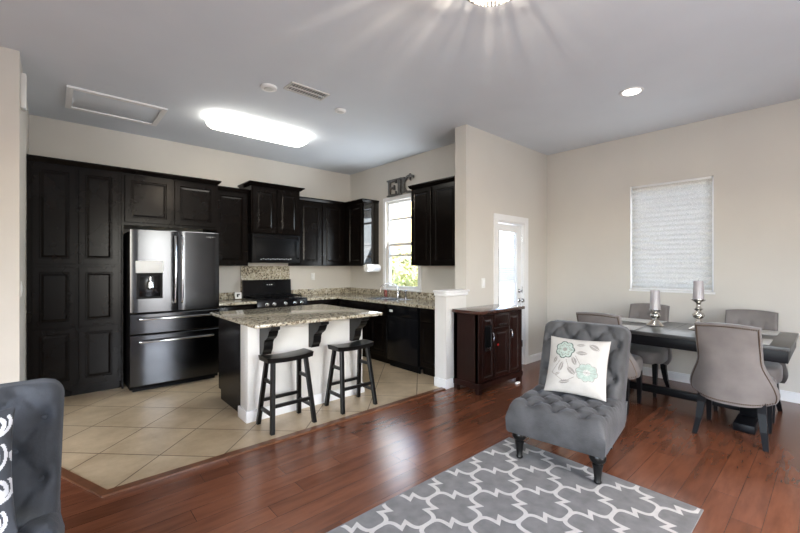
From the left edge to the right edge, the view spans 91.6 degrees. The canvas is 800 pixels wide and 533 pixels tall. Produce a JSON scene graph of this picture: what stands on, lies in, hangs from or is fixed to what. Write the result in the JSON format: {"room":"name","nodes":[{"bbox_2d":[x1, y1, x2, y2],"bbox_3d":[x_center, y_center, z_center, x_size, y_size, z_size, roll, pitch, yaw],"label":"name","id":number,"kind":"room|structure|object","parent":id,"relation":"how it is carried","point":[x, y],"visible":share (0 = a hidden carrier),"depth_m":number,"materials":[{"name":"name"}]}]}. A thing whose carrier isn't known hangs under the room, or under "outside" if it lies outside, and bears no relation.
{"room":"open-plan living room","nodes":[
{"label":"open-plan living room","id":0,"kind":"room"},
{"bbox_2d":[0,46,28,383],"bbox_3d":[-3.576,-0.155,3.624,0.120,3.050,1.690,0,0,-42],"label":"wall","id":1,"kind":"structure","parent":0,"point":[14,122],"depth_m":3.01,"materials":[{"name":"paint"}]},
{"bbox_2d":[20,281,21,296],"bbox_3d":[-3.043,0.180,3.127,0.010,0.120,0.074,0,0,-42],"label":"light switch","id":2,"kind":"object","parent":1,"relation":"attached to","point":[21,281],"visible":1,"depth_m":3.11,"materials":[{"name":"white plastic"}]},
{"bbox_2d":[20,73,26,111],"bbox_3d":[-3.048,-1.410,3.150,0.034,0.280,0.100,0,0,-42],"label":"door chime","id":3,"kind":"object","parent":1,"relation":"attached to","point":[23,78],"visible":1,"depth_m":3.11,"materials":[{"name":"white plastic"}]},
{"bbox_2d":[29,114,349,299],"bbox_3d":[-2.543,-0.155,5.762,4.510,3.050,0.120,0,0,-42],"label":"wall","id":4,"kind":"structure","parent":0,"point":[48,137],"depth_m":5.46,"materials":[{"name":"paint"}]},
{"bbox_2d":[121,167,221,232],"bbox_3d":[-2.909,-0.785,4.907,1.048,0.630,0.662,0,0,-42],"label":"upper cabinet","id":5,"kind":"object","parent":4,"relation":"attached to","point":[151,200],"visible":0.93,"depth_m":4.65,"materials":[{"name":"black wood"}]},
{"bbox_2d":[218,186,248,265],"bbox_3d":[-2.457,-0.555,5.523,0.498,1.090,0.347,0,0,-42],"label":"upper cabinet","id":6,"kind":"object","parent":4,"relation":"attached to","point":[232,202],"visible":0.78,"depth_m":5.43,"materials":[{"name":"black wood"}]},
{"bbox_2d":[240,266,289,297],"bbox_3d":[-2.091,0.242,6.070,0.776,0.496,0.020,0,0,-42],"label":"backsplash","id":7,"kind":"structure","parent":4,"relation":"attached to","point":[246,272],"depth_m":6.03,"materials":[{"name":"stone"}]},
{"bbox_2d":[237,180,304,235],"bbox_3d":[-1.942,-0.840,5.892,0.848,0.730,0.482,0,0,-42],"label":"upper cabinet","id":8,"kind":"object","parent":4,"relation":"attached to","point":[273,209],"visible":0.97,"depth_m":5.72,"materials":[{"name":"black wood"}]},
{"bbox_2d":[248,233,299,262],"bbox_3d":[-1.945,-0.263,5.895,0.736,0.415,0.469,0,0,-42],"label":"microwave","id":9,"kind":"object","parent":8,"relation":"attached to","point":[262,248],"visible":0.96,"depth_m":5.71,"materials":[{"name":"black metal"}]},
{"bbox_2d":[288,196,344,265],"bbox_3d":[-1.373,-0.555,6.492,0.886,1.090,0.347,0,0,-42],"label":"upper cabinet","id":10,"kind":"object","parent":4,"relation":"attached to","point":[322,221],"visible":0.89,"depth_m":6.39,"materials":[{"name":"black wood"}]},
{"bbox_2d":[61,387,444,497],"bbox_3d":[-1.000,1.363,3.187,3.664,0.012,1.033,0,0,-23],"label":"trim","id":11,"kind":"structure","parent":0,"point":[67,475],"depth_m":2.71,"materials":[{"name":"brown wood"}]},
{"bbox_2d":[0,0,799,174],"bbox_3d":[0.047,-1.740,2.423,8.100,0.120,8.550,0,0,-42],"label":"ceiling","id":12,"kind":"structure","parent":0,"point":[547,77],"depth_m":3.27,"materials":[{"name":"paint"}]},
{"bbox_2d":[65,85,167,125],"bbox_3d":[-2.986,-1.671,4.104,0.820,0.018,0.640,0,0,-42],"label":"attic hatch","id":13,"kind":"object","parent":12,"relation":"attached to","point":[77,98],"visible":1,"depth_m":4.07,"materials":[{"name":"paint"}]},
{"bbox_2d":[206,112,308,146],"bbox_3d":[-1.675,-1.625,4.686,1.190,0.108,0.370,0,0,-42],"label":"ceiling light","id":14,"kind":"object","parent":12,"relation":"attached to","point":[221,121],"visible":1,"depth_m":4.54,"materials":[{"name":"white plastic"}]},
{"bbox_2d":[260,83,276,91],"bbox_3d":[-1.228,-1.666,3.638,0.150,0.027,0.150,0,0,-42],"label":"smoke detector","id":15,"kind":"object","parent":12,"relation":"attached to","point":[267,87],"visible":1,"depth_m":3.60,"materials":[{"name":"white plastic"}]},
{"bbox_2d":[264,87,273,90],"bbox_3d":[-1.228,-1.655,3.638,0.090,0.004,0.090,0,0,-42],"label":"grille","id":16,"kind":"object","parent":15,"relation":"attached to","point":[265,88],"depth_m":3.63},
{"bbox_2d":[283,81,329,100],"bbox_3d":[-0.890,-1.674,3.725,0.400,0.010,0.180,0,0,-42],"label":"ceiling vent","id":17,"kind":"object","parent":12,"relation":"in","point":[294,87],"visible":1,"depth_m":3.71,"materials":[{"name":"white metal"}]},
{"bbox_2d":[335,108,345,113],"bbox_3d":[-0.638,-1.666,4.179,0.120,0.027,0.120,0,0,-42],"label":"ceiling speaker","id":18,"kind":"object","parent":12,"relation":"attached to","point":[337,110],"visible":1,"depth_m":4.15},
{"bbox_2d":[468,0,510,6],"bbox_3d":[0.487,-1.553,2.005,0.357,0.253,0.357,0,0,37],"label":"ceiling lamp","id":19,"kind":"object","parent":12,"relation":"attached to","point":[481,3],"visible":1,"depth_m":2.12,"materials":[{"name":"white glass"}]},
{"bbox_2d":[619,86,643,95],"bbox_3d":[2.220,-1.674,3.729,0.204,0.012,0.204,0,0,-42],"label":"recessed light","id":20,"kind":"object","parent":12,"relation":"in","point":[631,91],"visible":1,"depth_m":3.71,"materials":[{"name":"white glass"}]},
{"bbox_2d":[350,143,454,292],"bbox_3d":[0.086,-0.155,6.114,0.120,3.050,2.860,0,0,-42],"label":"wall","id":21,"kind":"structure","parent":0,"point":[438,163],"depth_m":6.15,"materials":[{"name":"paint"}]},
{"bbox_2d":[345,198,378,265],"bbox_3d":[-0.757,-0.555,6.704,0.347,1.090,0.843,0,0,-42],"label":"upper cabinet","id":22,"kind":"object","parent":21,"relation":"attached to","point":[361,215],"visible":0.89,"depth_m":6.43,"materials":[{"name":"black wood"}]},
{"bbox_2d":[363,264,380,271],"bbox_3d":[-0.450,0.025,6.340,0.290,0.124,0.126,0,0,-42],"label":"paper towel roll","id":23,"kind":"object","parent":22,"relation":"attached to","point":[367,267],"visible":1,"depth_m":6.28,"materials":[{"name":"white paper"}]},
{"bbox_2d":[291,287,434,299],"bbox_3d":[-0.410,0.429,5.671,1.206,0.099,2.855,0,0,-42],"label":"backsplash","id":24,"kind":"structure","parent":21,"relation":"attached to","point":[418,295],"depth_m":6.52,"materials":[{"name":"stone"}]},
{"bbox_2d":[382,193,421,291],"bbox_3d":[0.036,-0.350,6.103,0.130,1.530,0.910,0,0,-42],"label":"window","id":25,"kind":"structure","parent":21,"relation":"in","point":[390,244],"depth_m":6.36,"materials":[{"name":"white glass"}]},
{"bbox_2d":[387,178,396,196],"bbox_3d":[-0.125,-1.252,6.208,0.028,0.264,0.242,0,0,-42],"label":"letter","id":26,"kind":"object","parent":25,"relation":"on","point":[389,182],"visible":1,"depth_m":6.22,"materials":[{"name":"metal"}]},
{"bbox_2d":[397,177,401,194],"bbox_3d":[-0.008,-1.252,6.078,0.028,0.264,0.102,0,0,-42],"label":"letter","id":27,"kind":"object","parent":25,"relation":"on","point":[398,179],"visible":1,"depth_m":6.06,"materials":[{"name":"metal"}]},
{"bbox_2d":[401,173,413,192],"bbox_3d":[0.121,-1.263,5.933,0.026,0.294,0.265,0,0,-42],"label":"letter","id":28,"kind":"object","parent":25,"relation":"on","point":[403,179],"visible":0.82,"depth_m":5.98,"materials":[{"name":"metal"}]},
{"bbox_2d":[408,176,454,265],"bbox_3d":[0.549,-0.570,5.240,0.352,1.120,0.918,0,0,-42],"label":"upper cabinet","id":29,"kind":"object","parent":21,"relation":"attached to","point":[432,202],"visible":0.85,"depth_m":5.13,"materials":[{"name":"black wood"}]},
{"bbox_2d":[60,356,799,532],"bbox_3d":[0.047,1.428,2.423,8.100,0.124,8.550,0,0,-42],"label":"floor","id":30,"kind":"structure","parent":0,"point":[318,481],"depth_m":2.82,"materials":[{"name":"brown wood"}]},
{"bbox_2d":[0,378,64,532],"bbox_3d":[-1.523,0.934,1.277,0.636,0.868,0.866,0,0,-40],"label":"slipper chair","id":31,"kind":"object","parent":30,"relation":"on","point":[37,439],"visible":0.92,"depth_m":1.57,"materials":[{"name":"grey fabric"}]},
{"bbox_2d":[0,406,17,532],"bbox_3d":[-1.544,0.730,1.262,0.212,0.403,0.432,0,0,44],"label":"throw pillow","id":32,"kind":"object","parent":31,"relation":"on","point":[8,524],"visible":1,"depth_m":1.37,"materials":[{"name":"grey fabric"}]},
{"bbox_2d":[27,154,121,396],"bbox_3d":[-3.586,0.133,4.301,0.760,2.466,0.662,0,0,-42],"label":"pantry cabinet","id":33,"kind":"object","parent":30,"relation":"on","point":[74,207],"visible":0.94,"depth_m":4.07,"materials":[{"name":"black wood"}]},
{"bbox_2d":[120,225,122,388],"bbox_3d":[-3.304,0.449,4.572,0.016,1.834,0.620,0,0,-42],"label":"end panel","id":34,"kind":"object","parent":30,"relation":"on","point":[121,380],"visible":0.36,"depth_m":4.34,"materials":[{"name":"black wood"}]},
{"bbox_2d":[123,229,218,391],"bbox_3d":[-2.794,0.480,4.729,0.900,1.771,0.924,0,0,-42],"label":"refrigerator","id":35,"kind":"object","parent":30,"relation":"on","point":[171,278],"visible":1,"depth_m":4.39,"materials":[{"name":"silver metal"}]},
{"bbox_2d":[218,304,254,311],"bbox_3d":[-2.375,0.941,5.435,0.503,0.851,0.580,0,0,-42],"label":"base cabinet","id":36,"kind":"object","parent":30,"relation":"on","point":[247,306],"visible":0.18,"depth_m":5.22,"materials":[{"name":"black wood"}]},
{"bbox_2d":[219,292,256,305],"bbox_3d":[-2.363,0.447,5.418,0.505,0.134,0.628,0,0,-42],"label":"countertop","id":37,"kind":"structure","parent":36,"relation":"on","point":[229,297],"depth_m":5.49,"materials":[{"name":"stone"}]},
{"bbox_2d":[235,292,241,298],"bbox_3d":[-2.364,0.422,5.667,0.090,0.095,0.060,0,0,-42],"label":"picture frame","id":38,"kind":"object","parent":37,"relation":"on","point":[237,294],"visible":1,"depth_m":5.65,"materials":[{"name":"white plastic"}]},
{"bbox_2d":[242,279,306,308],"bbox_3d":[-1.851,0.785,5.804,0.762,1.161,0.680,0,0,-42],"label":"stove","id":39,"kind":"object","parent":30,"relation":"on","point":[276,292],"visible":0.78,"depth_m":5.83,"materials":[{"name":"metal"}]},
{"bbox_2d":[243,296,300,300],"bbox_3d":[-1.891,0.475,5.848,0.762,0.020,0.440,0,0,-42],"label":"cooktop","id":40,"kind":"object","parent":39,"relation":"in","point":[253,298],"depth_m":5.65,"materials":[{"name":"black metal"}]},
{"bbox_2d":[256,348,316,435],"bbox_3d":[-0.990,1.059,3.394,0.424,0.614,0.323,0,0,-42],"label":"bar stool","id":41,"kind":"object","parent":30,"relation":"on","point":[298,355],"visible":1,"depth_m":3.35,"materials":[{"name":"black paint"}]},
{"bbox_2d":[210,304,382,423],"bbox_3d":[-1.089,0.923,4.083,1.350,0.886,1.230,0,0,-42],"label":"kitchen island","id":42,"kind":"object","parent":30,"relation":"on","point":[244,335],"visible":0.88,"depth_m":3.74,"materials":[{"name":"paint"}]},
{"bbox_2d":[210,304,382,328],"bbox_3d":[-1.089,0.496,4.083,1.350,0.032,1.230,0,0,-42],"label":"island countertop","id":43,"kind":"structure","parent":42,"relation":"on","point":[290,315],"depth_m":3.89,"materials":[{"name":"stone"}]},
{"bbox_2d":[307,299,337,305],"bbox_3d":[-1.401,0.941,6.307,0.568,0.851,0.580,0,0,-42],"label":"base cabinet","id":44,"kind":"object","parent":30,"relation":"on","point":[334,302],"visible":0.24,"depth_m":6.12,"materials":[{"name":"black wood"}]},
{"bbox_2d":[324,339,377,414],"bbox_3d":[-0.483,1.059,3.841,0.424,0.614,0.323,0,0,-42],"label":"bar stool","id":45,"kind":"object","parent":30,"relation":"on","point":[358,345],"visible":1,"depth_m":3.80,"materials":[{"name":"black paint"}]},
{"bbox_2d":[338,299,389,363],"bbox_3d":[-0.542,0.941,6.250,0.625,0.851,1.808,0,0,-42],"label":"base cabinet","id":46,"kind":"object","parent":30,"relation":"on","point":[375,330],"visible":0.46,"depth_m":5.59,"materials":[{"name":"black wood"}]},
{"bbox_2d":[291,287,434,308],"bbox_3d":[-0.410,0.447,5.671,1.206,0.134,2.855,0,0,-42],"label":"countertop","id":47,"kind":"structure","parent":46,"relation":"on","point":[422,299],"depth_m":6.20,"materials":[{"name":"stone"}]},
{"bbox_2d":[380,282,400,297],"bbox_3d":[-0.134,0.363,6.046,0.353,0.232,0.098,0,0,18],"label":"faucet","id":48,"kind":"object","parent":47,"relation":"on","point":[398,292],"visible":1,"depth_m":6.03,"materials":[{"name":"silver metal"}]},
{"bbox_2d":[367,297,414,300],"bbox_3d":[-0.163,0.495,5.770,0.404,0.037,0.694,0,0,-42],"label":"sink","id":49,"kind":"object","parent":47,"relation":"in","point":[377,298],"visible":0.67,"depth_m":5.82,"materials":[{"name":"metal"}]},
{"bbox_2d":[387,304,422,373],"bbox_3d":[0.255,0.942,5.336,0.636,0.849,0.596,0,0,-42],"label":"dishwasher","id":50,"kind":"object","parent":30,"relation":"on","point":[403,322],"visible":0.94,"depth_m":5.10,"materials":[{"name":"black metal"}]},
{"bbox_2d":[420,308,434,376],"bbox_3d":[0.613,0.941,4.959,0.625,0.851,0.423,0,0,-42],"label":"base cabinet","id":51,"kind":"object","parent":30,"relation":"on","point":[427,316],"visible":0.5,"depth_m":4.81,"materials":[{"name":"black wood"}]},
{"bbox_2d":[452,304,524,395],"bbox_3d":[1.042,0.922,4.515,0.892,0.894,0.388,0,0,-42],"label":"base cabinet","id":52,"kind":"object","parent":30,"relation":"on","point":[475,368],"depth_m":4.30,"materials":[{"name":"brown wood"}]},
{"bbox_2d":[327,437,703,532],"bbox_3d":[0.589,1.364,2.019,1.870,0.009,1.245,0,0,-42],"label":"area rug","id":53,"kind":"object","parent":30,"relation":"on","point":[493,490],"visible":0.98,"depth_m":2.23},
{"bbox_2d":[505,320,630,484],"bbox_3d":[1.267,0.911,2.869,0.642,0.912,0.866,0,0,40],"label":"slipper chair","id":54,"kind":"object","parent":53,"relation":"on","point":[589,426],"visible":0.66,"depth_m":2.69,"materials":[{"name":"grey fabric"}]},
{"bbox_2d":[544,336,610,401],"bbox_3d":[1.315,0.744,2.895,0.430,0.396,0.214,0,0,38],"label":"throw pillow","id":55,"kind":"object","parent":54,"relation":"on","point":[578,367],"visible":1,"depth_m":2.84,"materials":[{"name":"beige fabric"}]},
{"bbox_2d":[576,312,642,415],"bbox_3d":[2.073,0.901,3.866,0.625,0.933,0.558,0,0,-42],"label":"dining chair","id":56,"kind":"object","parent":30,"relation":"on","point":[635,370],"visible":0.34,"depth_m":3.65,"materials":[{"name":"beige fabric"}]},
{"bbox_2d":[628,303,671,397],"bbox_3d":[2.729,0.901,4.386,0.625,0.933,0.558,0,0,-42],"label":"dining chair","id":57,"kind":"object","parent":30,"relation":"on","point":[653,355],"visible":0.44,"depth_m":4.24,"materials":[{"name":"beige fabric"}]},
{"bbox_2d":[622,321,798,434],"bbox_3d":[2.729,0.989,3.849,0.960,0.758,1.660,0,0,-42],"label":"dining table","id":58,"kind":"object","parent":30,"relation":"on","point":[674,335],"visible":0.36,"depth_m":3.49,"materials":[{"name":"brown wood"}]},
{"bbox_2d":[622,324,643,329],"bbox_3d":[2.198,0.606,3.978,0.300,0.005,0.440,0,0,-42],"label":"placemat","id":59,"kind":"object","parent":58,"relation":"on","point":[630,327],"visible":0.44,"depth_m":3.89,"materials":[{"name":"white fabric"}]},
{"bbox_2d":[621,317,666,322],"bbox_3d":[2.686,0.606,4.347,0.300,0.005,0.440,0,0,-42],"label":"placemat","id":60,"kind":"object","parent":58,"relation":"on","point":[623,318],"visible":0.56,"depth_m":4.35,"materials":[{"name":"white fabric"}]},
{"bbox_2d":[646,309,663,326],"bbox_3d":[2.616,0.523,3.990,0.160,0.170,0.160,0,0,-42],"label":"candlestick","id":61,"kind":"object","parent":58,"relation":"on","point":[654,322],"visible":0.98,"depth_m":3.96,"materials":[{"name":"silver metal"}]},
{"bbox_2d":[650,290,660,309],"bbox_3d":[2.616,0.336,3.990,0.096,0.205,0.096,0,0,-42],"label":"candle","id":62,"kind":"object","parent":61,"relation":"on","point":[654,294],"visible":1,"depth_m":3.95,"materials":[{"name":"white wax"}]},
{"bbox_2d":[688,299,705,329],"bbox_3d":[2.868,0.460,3.739,0.160,0.297,0.160,0,0,-42],"label":"candlestick","id":63,"kind":"object","parent":58,"relation":"on","point":[698,314],"visible":0.77,"depth_m":3.72,"materials":[{"name":"silver metal"}]},
{"bbox_2d":[692,280,703,298],"bbox_3d":[2.868,0.219,3.739,0.092,0.185,0.092,0,0,-42],"label":"candle","id":64,"kind":"object","parent":63,"relation":"on","point":[698,286],"visible":1,"depth_m":3.71,"materials":[{"name":"white wax"}]},
{"bbox_2d":[762,338,772,344],"bbox_3d":[2.825,0.606,3.277,0.300,0.005,0.440,0,0,-42],"label":"placemat","id":65,"kind":"object","parent":58,"relation":"on","point":[764,341],"visible":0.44,"depth_m":3.13,"materials":[{"name":"beige fabric"}]},
{"bbox_2d":[762,330,779,335],"bbox_3d":[3.279,0.606,3.684,0.300,0.005,0.440,0,0,-42],"label":"placemat","id":66,"kind":"object","parent":58,"relation":"on","point":[765,332],"visible":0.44,"depth_m":3.56,"materials":[{"name":"beige fabric"}]},
{"bbox_2d":[690,322,780,451],"bbox_3d":[2.703,0.901,3.162,0.625,0.933,0.558,0,0,-42],"label":"dining chair","id":67,"kind":"object","parent":30,"relation":"on","point":[729,368],"visible":1,"depth_m":2.98,"materials":[{"name":"beige fabric"}]},
{"bbox_2d":[713,309,788,423],"bbox_3d":[3.322,0.901,3.722,0.625,0.933,0.558,0,0,-42],"label":"dining chair","id":68,"kind":"object","parent":30,"relation":"on","point":[765,320],"visible":0.38,"depth_m":3.77,"materials":[{"name":"beige fabric"}]},
{"bbox_2d":[435,124,546,379],"bbox_3d":[1.314,-0.155,5.180,2.295,3.050,0.170,0,0,-42],"label":"wall","id":69,"kind":"structure","parent":0,"point":[494,174],"depth_m":4.87,"materials":[{"name":"paint"}]},
{"bbox_2d":[434,377,453,388],"bbox_3d":[0.591,1.317,4.520,0.373,0.105,0.187,0,0,-42],"label":"baseboard","id":70,"kind":"structure","parent":69,"relation":"attached to","point":[439,382],"depth_m":4.38,"materials":[{"name":"white wood"}]},
{"bbox_2d":[433,289,469,296],"bbox_3d":[0.600,0.302,4.516,0.425,0.065,0.204,0,0,-42],"label":"trim","id":71,"kind":"structure","parent":69,"relation":"on","point":[446,292],"depth_m":4.42,"materials":[{"name":"white wood"}]},
{"bbox_2d":[481,278,484,287],"bbox_3d":[1.030,0.205,4.804,0.074,0.120,0.010,0,0,-42],"label":"light switch","id":72,"kind":"object","parent":69,"relation":"attached to","point":[482,279],"visible":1,"depth_m":4.79,"materials":[{"name":"white plastic"}]},
{"bbox_2d":[494,213,527,364],"bbox_3d":[1.448,0.345,5.282,0.820,2.050,0.176,0,0,-42],"label":"trim","id":73,"kind":"structure","parent":69,"relation":"attached to","point":[520,221],"depth_m":5.44,"materials":[{"name":"white wood"}]},
{"bbox_2d":[498,223,524,346],"bbox_3d":[1.485,0.400,5.240,0.624,1.929,0.117,0,0,-42],"label":"door","id":74,"kind":"structure","parent":69,"relation":"in","point":[516,230],"depth_m":5.30,"materials":[{"name":"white glass"}]},
{"bbox_2d":[528,352,541,363],"bbox_3d":[2.013,1.317,5.679,0.552,0.105,0.018,0,0,-42],"label":"baseboard","id":75,"kind":"structure","parent":69,"relation":"attached to","point":[535,357],"depth_m":5.60,"materials":[{"name":"white wood"}]},
{"bbox_2d":[500,232,515,304],"bbox_3d":[1.444,0.318,5.249,0.414,1.555,0.014,0,0,-42],"label":"blind","id":76,"kind":"object","parent":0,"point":[504,277],"depth_m":5.27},
{"bbox_2d":[547,99,799,392],"bbox_3d":[4.014,-0.155,3.972,0.120,3.050,5.570,0,0,-42],"label":"wall","id":77,"kind":"structure","parent":0,"point":[752,156],"depth_m":4.50,"materials":[{"name":"paint"}]},
{"bbox_2d":[629,176,714,293],"bbox_3d":[3.300,-0.357,4.748,0.110,1.345,0.880,0,0,-42],"label":"window","id":78,"kind":"structure","parent":77,"relation":"in","point":[645,290],"depth_m":4.45,"materials":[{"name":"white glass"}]},
{"bbox_2d":[632,176,711,291],"bbox_3d":[3.281,-0.371,4.732,0.030,1.316,0.816,0,0,-42],"label":"pleated shade","id":79,"kind":"object","parent":78,"relation":"attached to","point":[672,221],"visible":0.99,"depth_m":4.71,"materials":[{"name":"fabric"}]},
{"bbox_2d":[642,367,799,403],"bbox_3d":[3.979,1.317,3.907,0.018,0.105,5.280,0,0,-42],"label":"baseboard","id":80,"kind":"structure","parent":77,"relation":"attached to","point":[788,396],"depth_m":4.59,"materials":[{"name":"white wood"}]},
{"label":"outside","id":81,"kind":"structure","parent":0,"visible":0},
{"bbox_2d":[500,282,513,304],"bbox_3d":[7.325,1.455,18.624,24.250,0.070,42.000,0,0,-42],"label":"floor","id":82,"kind":"structure","parent":81,"point":[503,282],"depth_m":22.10,"materials":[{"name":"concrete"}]},
{"bbox_2d":[392,202,416,279],"bbox_3d":[-0.227,-1.905,17.505,5.800,6.650,5.400,0,0,-42],"label":"house","id":83,"kind":"structure","parent":82,"relation":"on","point":[401,229],"depth_m":14.67,"materials":[{"name":"beige paint"}]},
{"bbox_2d":[392,246,417,286],"bbox_3d":[0.385,0.627,9.333,2.374,2.322,2.381,0,0,-42],"label":"tree","id":84,"kind":"object","parent":82,"relation":"on","point":[412,279],"visible":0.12,"depth_m":8.86,"materials":[{"name":"green plant"}]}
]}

